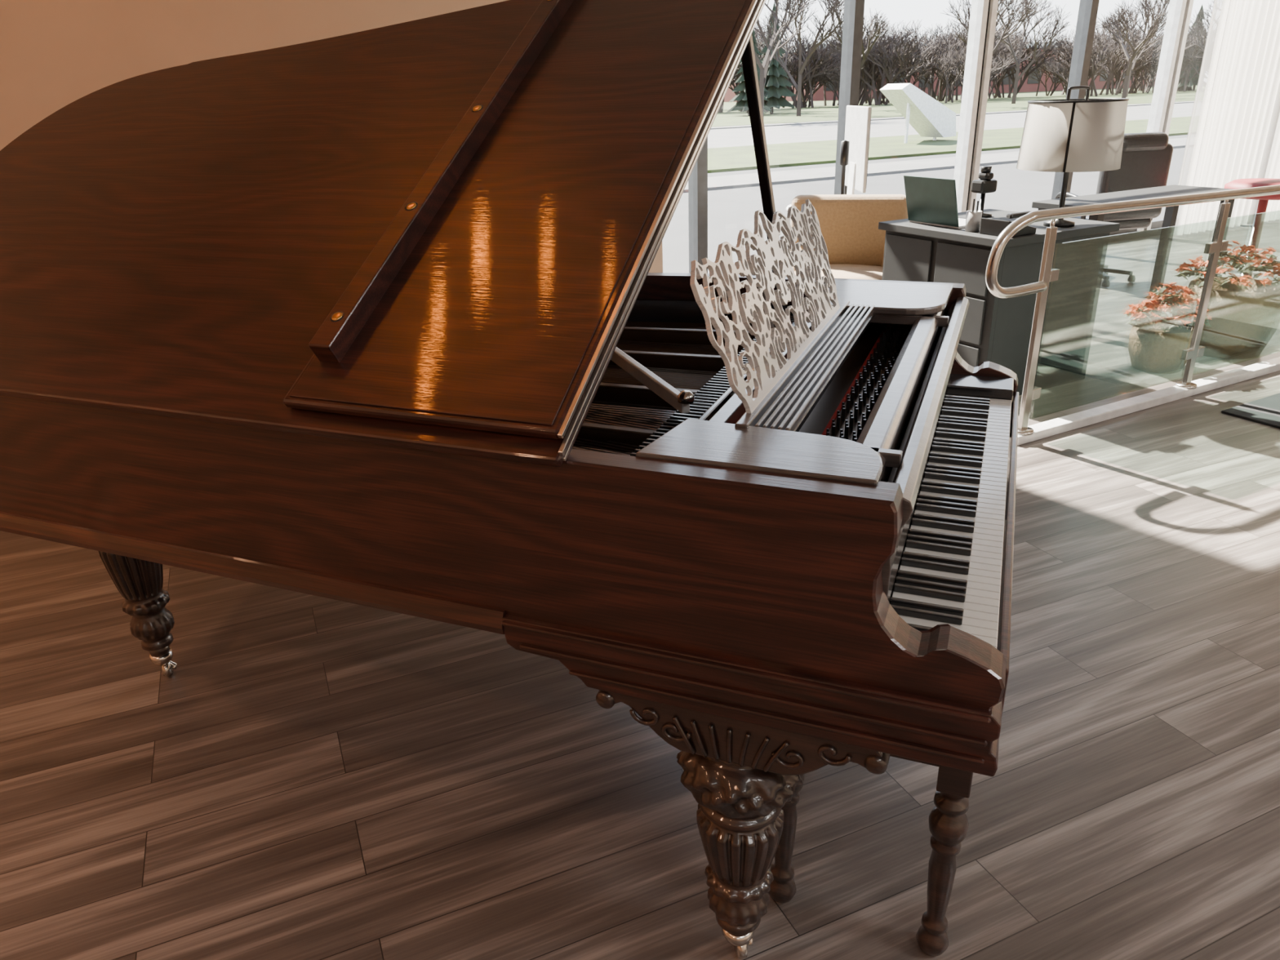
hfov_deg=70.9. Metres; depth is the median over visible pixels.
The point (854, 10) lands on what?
frame
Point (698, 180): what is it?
frame
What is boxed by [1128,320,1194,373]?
flower pot
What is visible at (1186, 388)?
glass railing
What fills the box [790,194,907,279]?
armchair
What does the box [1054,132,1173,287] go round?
office chair
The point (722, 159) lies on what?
lawn
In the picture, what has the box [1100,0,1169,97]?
bare tree
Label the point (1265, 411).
entrance mat
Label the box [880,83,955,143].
sculpture
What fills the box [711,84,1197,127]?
lawn
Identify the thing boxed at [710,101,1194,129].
walkway
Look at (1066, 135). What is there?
table lamp
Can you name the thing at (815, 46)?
bare tree
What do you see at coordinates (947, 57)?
thicket
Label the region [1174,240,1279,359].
flower planter
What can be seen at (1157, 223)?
rail
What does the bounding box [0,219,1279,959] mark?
floor
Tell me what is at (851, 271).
seat cushion
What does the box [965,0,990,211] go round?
gasket
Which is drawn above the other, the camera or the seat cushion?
the camera
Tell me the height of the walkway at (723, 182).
0.250 m
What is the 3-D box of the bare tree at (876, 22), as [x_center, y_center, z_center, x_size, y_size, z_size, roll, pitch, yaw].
[13.860,-28.425,58.559,4.778,8.141,7.579,1,24,8]
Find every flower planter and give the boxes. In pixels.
[1123,282,1212,373]
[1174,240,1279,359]
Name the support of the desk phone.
on the reception desk at (995, 330)
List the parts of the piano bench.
leg, leg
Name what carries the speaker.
on the round table
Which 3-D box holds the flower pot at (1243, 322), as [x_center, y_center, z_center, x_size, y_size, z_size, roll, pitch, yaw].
[3.551,-0.975,5.414,0.520,0.400,0.520,-14,26,-26]
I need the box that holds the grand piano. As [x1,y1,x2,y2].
[0,0,1019,959]
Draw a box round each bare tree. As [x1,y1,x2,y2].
[754,0,817,121]
[754,0,844,115]
[820,0,893,69]
[942,0,1044,54]
[994,0,1071,103]
[1095,0,1168,97]
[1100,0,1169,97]
[1186,0,1213,51]
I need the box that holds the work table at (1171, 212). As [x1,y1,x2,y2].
[1031,184,1235,299]
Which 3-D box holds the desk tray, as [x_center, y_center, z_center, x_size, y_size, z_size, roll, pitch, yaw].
[0.371,-0.253,1.844,0.089,0.030,0.960,7,25,20]
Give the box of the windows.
[825,66,1152,91]
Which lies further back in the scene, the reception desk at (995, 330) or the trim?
the trim
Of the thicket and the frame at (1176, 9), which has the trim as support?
the frame at (1176, 9)
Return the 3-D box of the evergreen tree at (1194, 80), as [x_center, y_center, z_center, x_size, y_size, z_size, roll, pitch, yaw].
[56.745,-44.225,92.017,4.223,8.050,4.569,7,25,20]
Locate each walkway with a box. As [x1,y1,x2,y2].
[683,137,1186,192]
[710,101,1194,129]
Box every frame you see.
[688,136,707,273]
[834,0,864,194]
[953,0,998,212]
[1051,0,1099,199]
[1137,0,1194,231]
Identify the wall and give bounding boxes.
[0,0,662,272]
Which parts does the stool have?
seat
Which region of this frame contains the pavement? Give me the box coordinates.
[662,147,1185,275]
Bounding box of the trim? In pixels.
[1108,226,1161,242]
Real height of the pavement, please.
0.200 m
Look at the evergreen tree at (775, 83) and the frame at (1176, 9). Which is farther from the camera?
the evergreen tree at (775, 83)
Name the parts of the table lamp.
lamp shade, handle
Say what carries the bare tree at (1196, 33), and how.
on the lawn at (820, 113)
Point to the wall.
(54, 54)
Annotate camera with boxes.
[970,165,997,217]
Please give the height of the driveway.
0.200 m
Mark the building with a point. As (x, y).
(819, 95)
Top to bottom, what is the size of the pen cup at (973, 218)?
0.160 m
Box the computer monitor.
[844,105,871,194]
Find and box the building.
[724,47,1156,102]
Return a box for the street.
[707,102,1194,148]
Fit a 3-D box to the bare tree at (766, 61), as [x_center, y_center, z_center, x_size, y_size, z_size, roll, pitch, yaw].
[6.030,-22.232,44.915,7.057,8.054,4.072,-10,25,-18]
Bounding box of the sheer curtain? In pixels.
[1173,0,1279,235]
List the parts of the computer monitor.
display glass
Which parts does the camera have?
stem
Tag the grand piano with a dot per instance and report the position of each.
(377, 317)
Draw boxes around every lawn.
[707,116,1191,173]
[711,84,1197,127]
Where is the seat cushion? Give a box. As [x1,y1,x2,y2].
[794,263,883,279]
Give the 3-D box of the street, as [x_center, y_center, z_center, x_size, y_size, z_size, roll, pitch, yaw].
[42.321,-22.531,53.418,250.000,0.200,12.800,-14,26,-26]
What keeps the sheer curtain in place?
hanging from the ceiling
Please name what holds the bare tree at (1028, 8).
on the lawn at (820, 113)
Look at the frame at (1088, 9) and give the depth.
8.18 m
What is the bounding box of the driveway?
[707,134,1187,177]
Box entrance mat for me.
[1221,392,1279,428]
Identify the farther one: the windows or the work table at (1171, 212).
the windows
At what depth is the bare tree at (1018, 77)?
63.09 m
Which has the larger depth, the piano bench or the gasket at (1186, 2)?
the gasket at (1186, 2)
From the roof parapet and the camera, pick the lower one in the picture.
the camera
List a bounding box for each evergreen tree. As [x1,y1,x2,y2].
[725,29,772,115]
[757,2,795,114]
[1177,4,1204,90]
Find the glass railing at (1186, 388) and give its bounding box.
[985,184,1279,445]
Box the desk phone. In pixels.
[979,210,1035,236]
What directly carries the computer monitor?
on the round table
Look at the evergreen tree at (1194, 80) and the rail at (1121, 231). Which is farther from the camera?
the evergreen tree at (1194, 80)
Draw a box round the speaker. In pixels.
[840,139,849,194]
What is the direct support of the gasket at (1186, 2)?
attached to the frame at (1176, 9)
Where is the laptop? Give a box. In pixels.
[903,175,965,228]
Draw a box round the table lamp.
[1016,85,1128,227]
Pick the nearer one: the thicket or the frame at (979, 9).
the frame at (979, 9)
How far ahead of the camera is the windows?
120.80 m
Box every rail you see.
[1109,228,1137,235]
[1151,218,1163,228]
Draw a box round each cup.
[964,198,982,232]
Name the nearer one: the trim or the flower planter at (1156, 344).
the flower planter at (1156, 344)
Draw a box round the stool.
[1223,177,1279,278]
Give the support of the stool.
on the floor
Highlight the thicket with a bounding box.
[717,17,1209,112]
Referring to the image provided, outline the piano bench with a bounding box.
[768,754,973,955]
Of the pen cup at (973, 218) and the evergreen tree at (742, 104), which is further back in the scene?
the evergreen tree at (742, 104)
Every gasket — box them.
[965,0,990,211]
[1143,1,1186,230]
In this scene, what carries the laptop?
on the reception desk at (995, 330)
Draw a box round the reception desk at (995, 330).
[878,208,1119,395]
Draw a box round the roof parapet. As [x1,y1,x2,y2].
[792,41,1160,52]
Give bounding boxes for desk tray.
[734,300,875,431]
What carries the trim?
on the floor

